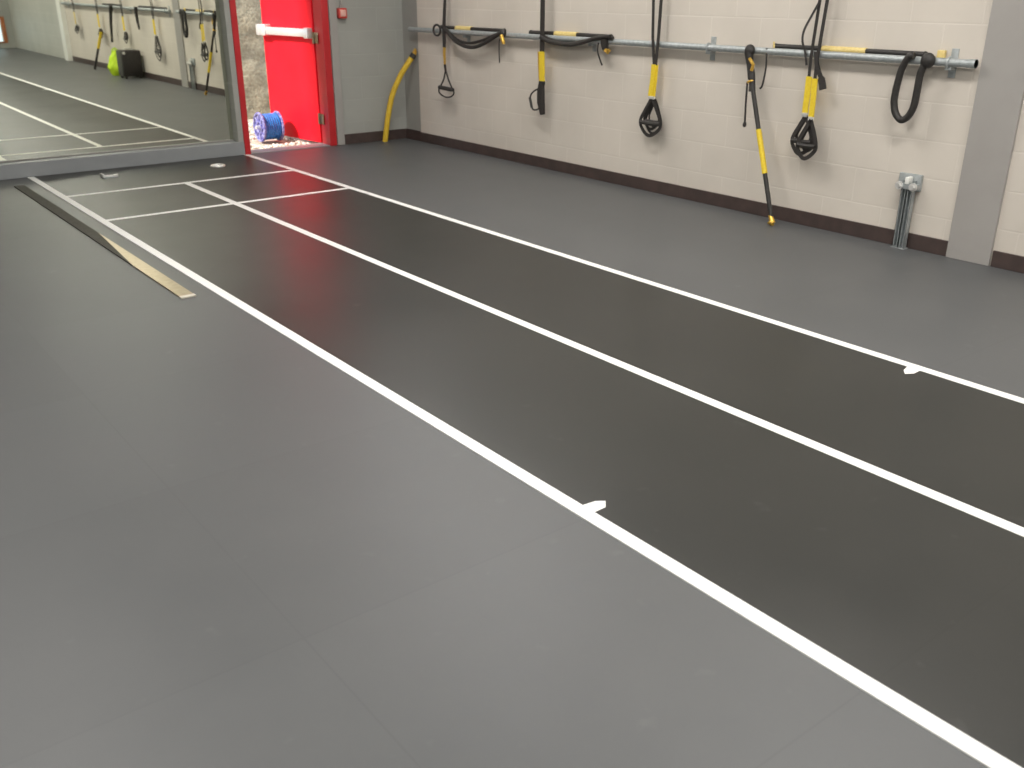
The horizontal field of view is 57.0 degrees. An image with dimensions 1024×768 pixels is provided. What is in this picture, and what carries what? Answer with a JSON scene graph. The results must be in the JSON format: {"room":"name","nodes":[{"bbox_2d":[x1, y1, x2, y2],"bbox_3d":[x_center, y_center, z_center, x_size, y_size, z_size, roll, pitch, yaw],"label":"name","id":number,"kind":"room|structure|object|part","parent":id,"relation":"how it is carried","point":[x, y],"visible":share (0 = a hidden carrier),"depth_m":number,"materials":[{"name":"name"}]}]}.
{"room":"exercise studio","nodes":[
{"label":"exercise studio","id":0,"kind":"room"},
{"bbox_2d":[3,0,406,162],"bbox_3d":[-5.540,-2.979,6.923,10.912,3.410,0.200,-17,28,-35],"label":"wall","id":1,"kind":"structure","parent":0,"point":[370,38],"depth_m":9.97,"materials":[{"name":"grey paint"}]},
{"bbox_2d":[0,0,233,162],"bbox_3d":[-6.296,-2.365,6.547,8.882,2.104,0.021,-17,28,-35],"label":"wall mirror","id":2,"kind":"object","parent":1,"relation":"attached to","point":[78,77],"visible":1,"depth_m":8.58,"materials":[{"name":"clear glass"}]},
{"bbox_2d":[0,141,244,179],"bbox_3d":[-6.261,-1.314,6.934,8.998,0.130,0.112,-17,28,-35],"label":"trim","id":3,"kind":"structure","parent":1,"relation":"attached to","point":[62,165],"depth_m":8.74,"materials":[{"name":"grey metal"}]},
{"bbox_2d":[229,0,336,154],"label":"door","id":4,"kind":"structure","parent":1,"relation":"in","point":[296,34],"depth_m":9.99,"materials":[{"name":"red paint"}]},
{"bbox_2d":[327,0,344,144],"bbox_3d":[-1.827,-3.555,9.669,0.086,2.160,0.032,-17,28,-35],"label":"trim","id":5,"kind":"structure","parent":1,"relation":"attached to","point":[332,13],"depth_m":9.78,"materials":[{"name":"grey metal"}]},
{"bbox_2d":[336,0,346,18],"bbox_3d":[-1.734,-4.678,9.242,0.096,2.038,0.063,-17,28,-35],"label":"fire alarm","id":6,"kind":"object","parent":1,"relation":"attached to","point":[341,12],"visible":1,"depth_m":9.59,"materials":[{"name":"plastic"}]},
{"bbox_3d":[-1.720,-3.778,9.598,0.064,0.066,0.011,-17,28,-35],"label":"break glass","id":7,"kind":"part","parent":6,"relation":"part of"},
{"bbox_2d":[345,129,405,144],"bbox_3d":[-1.491,-2.712,10.315,0.771,0.105,0.024,-17,28,-35],"label":"baseboard","id":8,"kind":"structure","parent":1,"relation":"attached to","point":[374,136],"depth_m":10.28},
{"bbox_2d":[0,138,1023,767],"bbox_3d":[0.141,1.333,0.984,11.108,0.120,18.440,-17,28,-35],"label":"floor","id":9,"kind":"structure","parent":0,"point":[221,546],"depth_m":2.88,"materials":[{"name":"grey rubber"}]},
{"bbox_2d":[14,185,195,298],"bbox_3d":[-2.954,-1.072,6.528,0.084,0.010,3.920,-17,28,-35],"label":"floor strip","id":10,"kind":"object","parent":9,"relation":"on","point":[169,284],"visible":1,"depth_m":6.05,"materials":[{"name":"beige wood"}]},
{"bbox_2d":[382,48,416,141],"bbox_3d":[-1.212,-3.097,10.135,0.411,0.966,0.070,-2,23,-5],"label":"tube","id":11,"kind":"object","parent":9,"relation":"on","point":[412,55],"visible":1,"depth_m":10.09,"materials":[{"name":"yellow plastic"}]},
{"bbox_2d":[27,154,1023,767],"bbox_3d":[2.119,0.722,2.288,2.059,0.004,18.182,-17,28,-35],"label":"track","id":12,"kind":"object","parent":9,"relation":"on","point":[861,508],"visible":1,"depth_m":3.74,"materials":[{"name":"grey rubber"}]},
{"bbox_2d":[100,173,118,178],"bbox_3d":[-3.556,-1.844,8.320,0.132,0.036,0.100,-17,28,-35],"label":"anchor","id":13,"kind":"object","parent":12,"relation":"on","point":[101,174],"visible":1,"depth_m":8.29,"materials":[{"name":"metal"}]},
{"bbox_2d":[210,163,224,167],"bbox_3d":[-2.760,-2.048,8.838,0.137,0.022,0.137,-17,28,-35],"label":"anchor","id":14,"kind":"object","parent":12,"relation":"on","point":[217,165],"visible":1,"depth_m":8.80,"materials":[{"name":"metal"}]},
{"bbox_2d":[743,44,775,225],"bbox_3d":[1.766,-1.757,6.652,0.086,1.191,0.500,-11,25,-24],"label":"bar","id":15,"kind":"object","parent":9,"relation":"on","point":[749,50],"visible":1,"depth_m":6.64,"materials":[{"name":"black rubber"}]},
{"bbox_3d":[1.671,-1.990,6.720,0.028,0.310,0.029,-17,28,-35],"label":"tie cord","id":16,"kind":"part","parent":15,"relation":"part of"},
{"bbox_3d":[1.681,-2.203,6.642,0.062,0.272,0.120,-17,28,-35],"label":"elastic cord","id":17,"kind":"part","parent":15,"relation":"part of","materials":[{"name":"black rubber"}]},
{"bbox_2d":[890,172,923,249],"bbox_3d":[2.507,-1.106,6.038,0.093,0.472,0.158,-17,28,-35],"label":"pipes","id":18,"kind":"object","parent":9,"relation":"on","point":[909,183],"visible":1,"depth_m":6.01,"materials":[{"name":"metal"}]},
{"bbox_3d":[2.532,-1.285,5.989,0.025,0.104,0.152,-17,28,-35],"label":"wall plate","id":19,"kind":"part","parent":18,"relation":"part of","materials":[{"name":"metal"}]},
{"bbox_2d":[417,0,1023,264],"bbox_3d":[3.103,-2.170,5.040,0.220,3.410,13.050,-17,28,-35],"label":"wall","id":20,"kind":"structure","parent":0,"point":[593,111],"depth_m":6.92,"materials":[{"name":"beige paint"}]},
{"bbox_2d":[402,0,420,131],"bbox_3d":[-1.057,-4.249,9.968,0.216,3.410,0.498,-17,28,-35],"label":"trim","id":21,"kind":"structure","parent":20,"relation":"attached to","point":[409,7],"depth_m":10.16,"materials":[{"name":"grey paint"}]},
{"bbox_2d":[438,0,454,97],"bbox_3d":[-0.642,-3.662,9.342,0.109,1.586,0.288,-17,28,-35],"label":"trainer","id":22,"kind":"object","parent":20,"relation":"hanging from","point":[451,89],"visible":1,"depth_m":9.49,"materials":[{"name":"fabric"}]},
{"bbox_2d":[529,0,544,114],"bbox_3d":[0.256,-3.204,8.284,0.108,1.608,0.219,-17,28,-35],"label":"trainer","id":23,"kind":"object","parent":20,"relation":"hanging from","point":[540,90],"visible":1,"depth_m":8.38,"materials":[{"name":"fabric"}]},
{"bbox_2d":[639,0,662,136],"bbox_3d":[1.131,-2.747,7.256,0.109,1.652,0.251,-17,28,-35],"label":"trainer","id":24,"kind":"object","parent":20,"relation":"hanging from","point":[652,102],"visible":1,"depth_m":7.41,"materials":[{"name":"fabric"}]},
{"bbox_2d":[408,27,978,77],"bbox_3d":[0.813,-2.789,7.696,0.092,0.165,6.135,-17,28,-35],"label":"pipe rail","id":25,"kind":"object","parent":20,"relation":"attached to","point":[952,62],"visible":0.94,"depth_m":6.72,"materials":[{"name":"metal"}]},
{"bbox_2d":[432,24,505,62],"bbox_3d":[-0.399,-3.308,9.132,0.137,0.316,1.198,-17,28,-35],"label":"bar","id":26,"kind":"object","parent":25,"relation":"on","point":[500,32],"visible":0.96,"depth_m":9.06,"materials":[{"name":"black rubber"}]},
{"bbox_3d":[-0.379,-3.320,9.057,0.047,0.193,0.946,-17,28,-35],"label":"elastic cord","id":27,"kind":"part","parent":26,"relation":"part of","materials":[{"name":"black rubber"}]},
{"bbox_2d":[529,30,613,65],"bbox_3d":[0.480,-2.892,8.091,0.125,0.246,1.152,-17,28,-35],"label":"bar","id":28,"kind":"object","parent":25,"relation":"on","point":[603,38],"visible":0.98,"depth_m":7.95,"materials":[{"name":"black rubber"}]},
{"bbox_3d":[0.532,-2.907,7.959,0.051,0.117,0.906,-17,28,-35],"label":"elastic cord","id":29,"kind":"part","parent":28,"relation":"part of","materials":[{"name":"black rubber"}]},
{"bbox_2d":[773,42,946,123],"bbox_3d":[2.164,-1.969,6.126,0.127,0.435,1.260,-17,28,-35],"label":"bar","id":30,"kind":"object","parent":25,"relation":"on","point":[927,60],"visible":1,"depth_m":5.80,"materials":[{"name":"black rubber"}]},
{"bbox_3d":[2.427,-1.809,5.768,0.043,0.420,0.209,-17,28,-35],"label":"elastic cord","id":31,"kind":"part","parent":30,"relation":"part of","materials":[{"name":"black rubber"}]},
{"bbox_2d":[406,128,1023,273],"bbox_3d":[2.840,-0.799,5.781,0.022,0.105,13.090,-17,28,-35],"label":"baseboard","id":32,"kind":"structure","parent":20,"relation":"attached to","point":[1007,261],"depth_m":7.22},
{"bbox_2d":[790,0,828,159],"bbox_3d":[2.022,-2.303,6.184,0.127,1.636,0.238,-17,28,-35],"label":"trainer","id":33,"kind":"object","parent":20,"relation":"hanging from","point":[807,146],"visible":1,"depth_m":6.32,"materials":[{"name":"fabric"}]},
{"bbox_2d":[946,0,1023,265],"bbox_3d":[2.827,-2.284,5.191,0.050,3.300,0.273,-17,28,-35],"label":"steel column","id":34,"kind":"structure","parent":20,"relation":"attached to","point":[999,96],"depth_m":5.52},
{"label":"outside","id":35,"kind":"structure","parent":0,"visible":0},
{"bbox_2d":[248,119,319,148],"bbox_3d":[-5.889,-3.881,13.639,24.000,0.270,10.550,-17,28,-35],"label":"ground","id":36,"kind":"structure","parent":35,"point":[269,142],"depth_m":10.50,"materials":[{"name":"white gravel"}]},
{"bbox_2d":[235,0,270,118],"bbox_3d":[-3.316,-5.125,12.184,9.000,3.300,0.862,-17,28,-35],"label":"wall","id":37,"kind":"structure","parent":36,"relation":"on","point":[252,48],"depth_m":12.23,"materials":[{"name":"stone"}]},
{"bbox_2d":[253,111,284,141],"bbox_3d":[-2.670,-2.827,10.346,0.301,0.322,0.326,-17,28,-35],"label":"hose reel","id":38,"kind":"object","parent":36,"relation":"on","point":[267,126],"visible":1,"depth_m":10.27,"materials":[{"name":"blue plastic"}]}
]}

